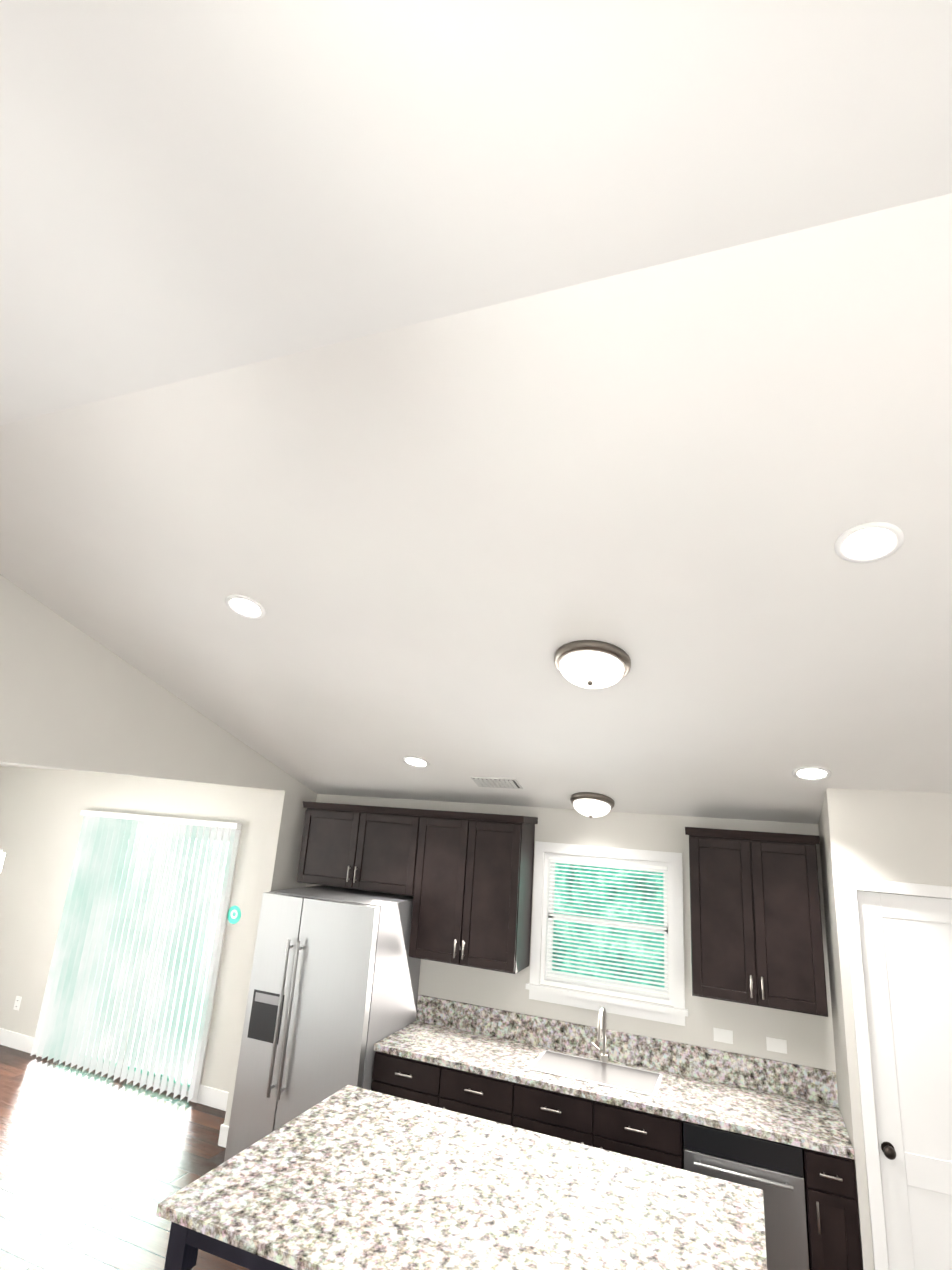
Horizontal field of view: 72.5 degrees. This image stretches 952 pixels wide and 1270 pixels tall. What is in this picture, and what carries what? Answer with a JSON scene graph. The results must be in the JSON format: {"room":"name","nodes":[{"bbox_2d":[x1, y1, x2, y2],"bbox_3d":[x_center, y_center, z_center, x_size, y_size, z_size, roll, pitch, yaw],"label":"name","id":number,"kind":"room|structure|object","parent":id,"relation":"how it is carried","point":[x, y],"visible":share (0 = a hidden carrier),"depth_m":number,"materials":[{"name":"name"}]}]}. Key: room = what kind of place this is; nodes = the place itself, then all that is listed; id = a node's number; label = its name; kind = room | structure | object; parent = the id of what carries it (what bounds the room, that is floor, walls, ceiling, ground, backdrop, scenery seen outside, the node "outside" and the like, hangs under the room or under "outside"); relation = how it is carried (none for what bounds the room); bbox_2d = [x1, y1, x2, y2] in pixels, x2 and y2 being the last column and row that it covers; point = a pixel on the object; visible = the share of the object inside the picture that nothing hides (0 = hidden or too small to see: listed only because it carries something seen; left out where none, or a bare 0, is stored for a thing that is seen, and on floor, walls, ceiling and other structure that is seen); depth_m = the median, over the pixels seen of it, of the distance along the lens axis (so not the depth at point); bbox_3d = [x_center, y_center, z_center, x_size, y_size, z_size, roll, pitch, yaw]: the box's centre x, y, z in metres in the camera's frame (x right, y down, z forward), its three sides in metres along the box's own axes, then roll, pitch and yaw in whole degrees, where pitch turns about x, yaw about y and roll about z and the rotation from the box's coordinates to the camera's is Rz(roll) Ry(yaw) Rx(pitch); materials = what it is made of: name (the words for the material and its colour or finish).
{"room":"kitchen","nodes":[
{"label":"kitchen","id":0,"kind":"room"},
{"bbox_2d":[0,763,77,770],"bbox_3d":[-4.412,0.867,5.131,4.849,0.120,3.820,-2,-17,22],"label":"ceiling","id":1,"kind":"structure","parent":0,"point":[11,765],"depth_m":6.79,"materials":[{"name":"paint"}]},
{"bbox_2d":[0,849,4,871],"bbox_3d":[-3.928,1.364,5.002,0.647,0.840,0.657,-2,-17,22],"label":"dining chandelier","id":2,"kind":"object","parent":1,"relation":"hanging from","point":[2,855],"visible":1,"depth_m":4.93,"materials":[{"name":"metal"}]},
{"bbox_2d":[0,1045,248,1269],"bbox_3d":[-2.688,2.546,0.649,11.240,0.100,9.590,-2,-17,22],"label":"floor","id":3,"kind":"structure","parent":0,"point":[96,1169],"depth_m":4.37,"materials":[{"name":"brown wood"}]},
{"bbox_2d":[156,1213,307,1269],"bbox_3d":[-0.010,2.746,2.501,2.078,0.876,1.290,-2,-17,22],"label":"kitchen island","id":4,"kind":"object","parent":3,"relation":"on","point":[184,1242],"depth_m":2.41,"materials":[{"name":"brown wood"}]},
{"bbox_2d":[157,1085,766,1269],"bbox_3d":[0.026,2.313,2.650,2.130,0.038,1.330,-2,-17,22],"label":"island countertop","id":5,"kind":"structure","parent":4,"relation":"on","point":[361,1179],"depth_m":2.61,"materials":[{"name":"white stone"}]},
{"bbox_2d":[224,885,420,1161],"bbox_3d":[-1.048,2.812,4.655,0.950,1.775,0.842,-2,-17,22],"label":"refrigerator","id":6,"kind":"object","parent":3,"relation":"on","point":[333,991],"visible":0.75,"depth_m":4.40,"materials":[{"name":"silver metal"}]},
{"bbox_2d":[371,1047,502,1122],"bbox_3d":[-0.107,3.238,4.270,1.034,0.875,0.630,-2,-17,22],"label":"base cabinet","id":7,"kind":"object","parent":3,"relation":"on","point":[472,1093],"depth_m":4.10,"materials":[{"name":"brown wood"}]},
{"bbox_2d":[499,1079,683,1169],"bbox_3d":[0.739,3.201,3.932,1.034,0.875,0.630,-2,-17,22],"label":"base cabinet","id":8,"kind":"object","parent":3,"relation":"on","point":[635,1132],"depth_m":3.73,"materials":[{"name":"brown wood"}]},
{"bbox_2d":[375,1019,853,1154],"bbox_3d":[0.732,2.761,4.066,2.780,0.037,0.640,-2,-17,22],"label":"countertop","id":9,"kind":"structure","parent":8,"relation":"on","point":[751,1111],"depth_m":3.92,"materials":[{"name":"white stone"}]},
{"bbox_2d":[683,1121,808,1269],"bbox_3d":[1.482,3.157,3.584,0.592,0.872,0.628,-2,-17,22],"label":"dishwasher","id":10,"kind":"object","parent":3,"relation":"on","point":[773,1171],"visible":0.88,"depth_m":3.37,"materials":[{"name":"silver metal"}]},
{"bbox_2d":[799,1121,862,1269],"bbox_3d":[1.887,3.152,3.473,0.228,0.875,0.630,-2,-17,22],"label":"base cabinet","id":11,"kind":"object","parent":3,"relation":"on","point":[833,1232],"depth_m":3.25,"materials":[{"name":"brown wood"}]},
{"bbox_2d":[0,574,316,1125],"bbox_3d":[-3.219,0.740,1.429,0.120,3.720,9.590,-2,-17,22],"label":"wall","id":12,"kind":"structure","parent":0,"point":[72,697],"depth_m":3.89,"materials":[{"name":"paint"}]},
{"bbox_2d":[218,1123,228,1146],"bbox_3d":[-1.777,3.689,4.906,0.019,0.130,0.446,-2,-17,22],"label":"baseboard","id":13,"kind":"structure","parent":12,"relation":"attached to","point":[223,1135],"depth_m":4.70,"materials":[{"name":"white wood"}]},
{"bbox_2d":[0,766,946,1105],"bbox_3d":[-0.846,2.363,5.275,11.240,3.000,0.120,-2,-17,22],"label":"wall","id":14,"kind":"structure","parent":0,"point":[40,820],"depth_m":5.57,"materials":[{"name":"paint"}]},
{"bbox_2d":[13,996,21,1010],"bbox_3d":[-4.461,3.582,6.317,0.075,0.118,0.009,-2,-17,22],"label":"electrical outlet","id":15,"kind":"object","parent":14,"relation":"attached to","point":[17,1002],"visible":1,"depth_m":6.32,"materials":[{"name":"white plastic"}]},
{"bbox_2d":[0,1028,36,1054],"bbox_3d":[-5.067,3.900,6.466,2.160,0.130,0.016,-2,-17,22],"label":"baseboard","id":16,"kind":"structure","parent":14,"relation":"attached to","point":[8,1038],"depth_m":6.18,"materials":[{"name":"white wood"}]},
{"bbox_2d":[30,810,241,1102],"bbox_3d":[-3.114,2.820,5.995,2.000,2.210,0.214,-2,-17,22],"label":"door blinds","id":17,"kind":"object","parent":14,"relation":"attached to","point":[69,1003],"visible":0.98,"depth_m":5.92,"materials":[{"name":"white plastic"}]},
{"bbox_2d":[197,1085,228,1110],"bbox_3d":[-1.983,3.766,5.230,0.649,0.130,0.019,-2,-17,22],"label":"baseboard","id":18,"kind":"structure","parent":14,"relation":"attached to","point":[213,1097],"depth_m":5.29,"materials":[{"name":"white wood"}]},
{"bbox_2d":[227,906,240,923],"bbox_3d":[-2.125,2.458,5.704,0.150,0.150,0.003,-2,-17,22],"label":"sticker","id":19,"kind":"object","parent":14,"relation":"attached to","point":[234,915],"visible":1,"depth_m":5.70,"materials":[{"name":"teal plastic"}]},
{"bbox_2d":[297,802,408,894],"bbox_3d":[-0.870,1.699,5.224,1.046,0.625,0.346,-2,-17,22],"label":"upper cabinet","id":20,"kind":"object","parent":14,"relation":"attached to","point":[360,847],"depth_m":5.08,"materials":[{"name":"brown wood"}]},
{"bbox_2d":[401,808,536,973],"bbox_3d":[-0.049,1.860,4.835,0.874,1.036,0.346,-2,-17,22],"label":"upper cabinet","id":21,"kind":"object","parent":14,"relation":"attached to","point":[465,879],"depth_m":4.67,"materials":[{"name":"brown wood"}]},
{"bbox_2d":[525,841,687,1025],"bbox_3d":[0.923,2.065,4.610,1.100,1.070,0.165,-2,-17,22],"label":"kitchen window","id":22,"kind":"structure","parent":14,"relation":"in","point":[668,865],"depth_m":4.57,"materials":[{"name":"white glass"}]},
{"bbox_2d":[416,995,838,1106],"bbox_3d":[0.852,2.747,4.369,2.780,0.170,0.022,-2,-17,22],"label":"backsplash","id":23,"kind":"structure","parent":14,"relation":"attached to","point":[820,1085],"depth_m":4.27,"materials":[{"name":"stone"}]},
{"bbox_2d":[713,1027,732,1043],"bbox_3d":[1.577,2.556,4.142,0.115,0.075,0.005,-2,-17,22],"label":"electrical outlet","id":24,"kind":"object","parent":14,"relation":"attached to","point":[723,1035],"visible":1,"depth_m":4.14,"materials":[{"name":"white plastic"}]},
{"bbox_2d":[685,827,827,1016],"bbox_3d":[1.752,1.758,4.101,0.780,0.995,0.382,-2,-17,22],"label":"upper cabinet","id":25,"kind":"object","parent":14,"relation":"attached to","point":[756,928],"visible":1,"depth_m":3.96,"materials":[{"name":"brown wood"}]},
{"bbox_2d":[766,1037,786,1053],"bbox_3d":[1.864,2.544,4.027,0.115,0.075,0.005,-2,-17,22],"label":"electrical outlet","id":26,"kind":"object","parent":14,"relation":"attached to","point":[776,1045],"visible":1,"depth_m":4.02,"materials":[{"name":"white plastic"}]},
{"bbox_2d":[0,0,951,823],"bbox_3d":[-0.174,-0.566,0.576,6.272,1.387,9.590,-2,-17,22],"label":"ceiling","id":27,"kind":"structure","parent":0,"point":[436,384],"depth_m":1.81,"materials":[{"name":"paint"}]},
{"bbox_2d":[225,595,264,618],"bbox_3d":[-1.127,-0.136,3.171,0.196,0.063,0.189,-2,-17,22],"label":"recessed light","id":28,"kind":"object","parent":27,"relation":"in","point":[244,606],"visible":1,"depth_m":3.17,"materials":[{"name":"white plastic"}]},
{"bbox_2d":[402,756,429,767],"bbox_3d":[-0.425,0.898,4.598,0.196,0.063,0.189,-2,-17,22],"label":"recessed light","id":29,"kind":"object","parent":27,"relation":"in","point":[414,761],"visible":1,"depth_m":4.59,"materials":[{"name":"white plastic"}]},
{"bbox_2d":[471,777,522,788],"bbox_3d":[0.149,1.063,4.669,0.340,0.062,0.174,-2,-17,22],"label":"ceiling vent","id":30,"kind":"object","parent":27,"relation":"in","point":[512,783],"visible":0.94,"depth_m":4.65,"materials":[{"name":"white metal"}]},
{"bbox_2d":[554,640,630,688],"bbox_3d":[0.539,0.155,3.020,0.354,0.181,0.344,-2,-17,22],"label":"flush ceiling light","id":31,"kind":"object","parent":27,"relation":"attached to","point":[592,664],"visible":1,"depth_m":2.92,"materials":[{"name":"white glass"}]},
{"bbox_2d":[570,792,614,818],"bbox_3d":[0.826,1.216,4.621,0.312,0.175,0.304,-2,-17,22],"label":"flush ceiling light","id":32,"kind":"object","parent":27,"relation":"attached to","point":[591,805],"visible":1,"depth_m":4.52,"materials":[{"name":"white glass"}]},
{"bbox_2d":[792,766,830,779],"bbox_3d":[1.880,0.775,3.638,0.196,0.063,0.189,-2,-17,22],"label":"recessed light","id":33,"kind":"object","parent":27,"relation":"in","point":[811,773],"visible":1,"depth_m":3.63,"materials":[{"name":"white plastic"}]},
{"bbox_2d":[834,522,903,562],"bbox_3d":[1.279,-0.299,2.115,0.196,0.063,0.189,-2,-17,22],"label":"recessed light","id":34,"kind":"object","parent":27,"relation":"in","point":[868,542],"visible":1,"depth_m":2.11,"materials":[{"name":"white plastic"}]},
{"bbox_2d":[818,788,951,1269],"bbox_3d":[3.158,1.987,3.320,2.330,3.200,0.620,-2,-17,22],"label":"wall","id":35,"kind":"structure","parent":0,"point":[897,836],"depth_m":3.58,"materials":[{"name":"paint"}]},
{"bbox_2d":[843,877,951,1269],"bbox_3d":[2.390,2.415,3.213,0.856,2.218,0.138,-2,-17,22],"label":"door frame","id":36,"kind":"structure","parent":35,"relation":"attached to","point":[874,1181],"depth_m":3.39,"materials":[{"name":"white wood"}]},
{"bbox_2d":[856,890,951,1269],"bbox_3d":[2.373,2.429,3.168,0.724,2.140,0.113,-2,-17,22],"label":"pantry door","id":37,"kind":"structure","parent":35,"relation":"in","point":[906,944],"depth_m":3.33,"materials":[{"name":"white wood"}]},
{"label":"outside","id":38,"kind":"structure","parent":0,"visible":0},
{"bbox_2d":[81,834,664,1086],"bbox_3d":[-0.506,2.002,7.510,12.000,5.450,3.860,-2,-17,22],"label":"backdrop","id":39,"kind":"structure","parent":38,"point":[557,925],"depth_m":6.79,"materials":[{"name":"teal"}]}
]}

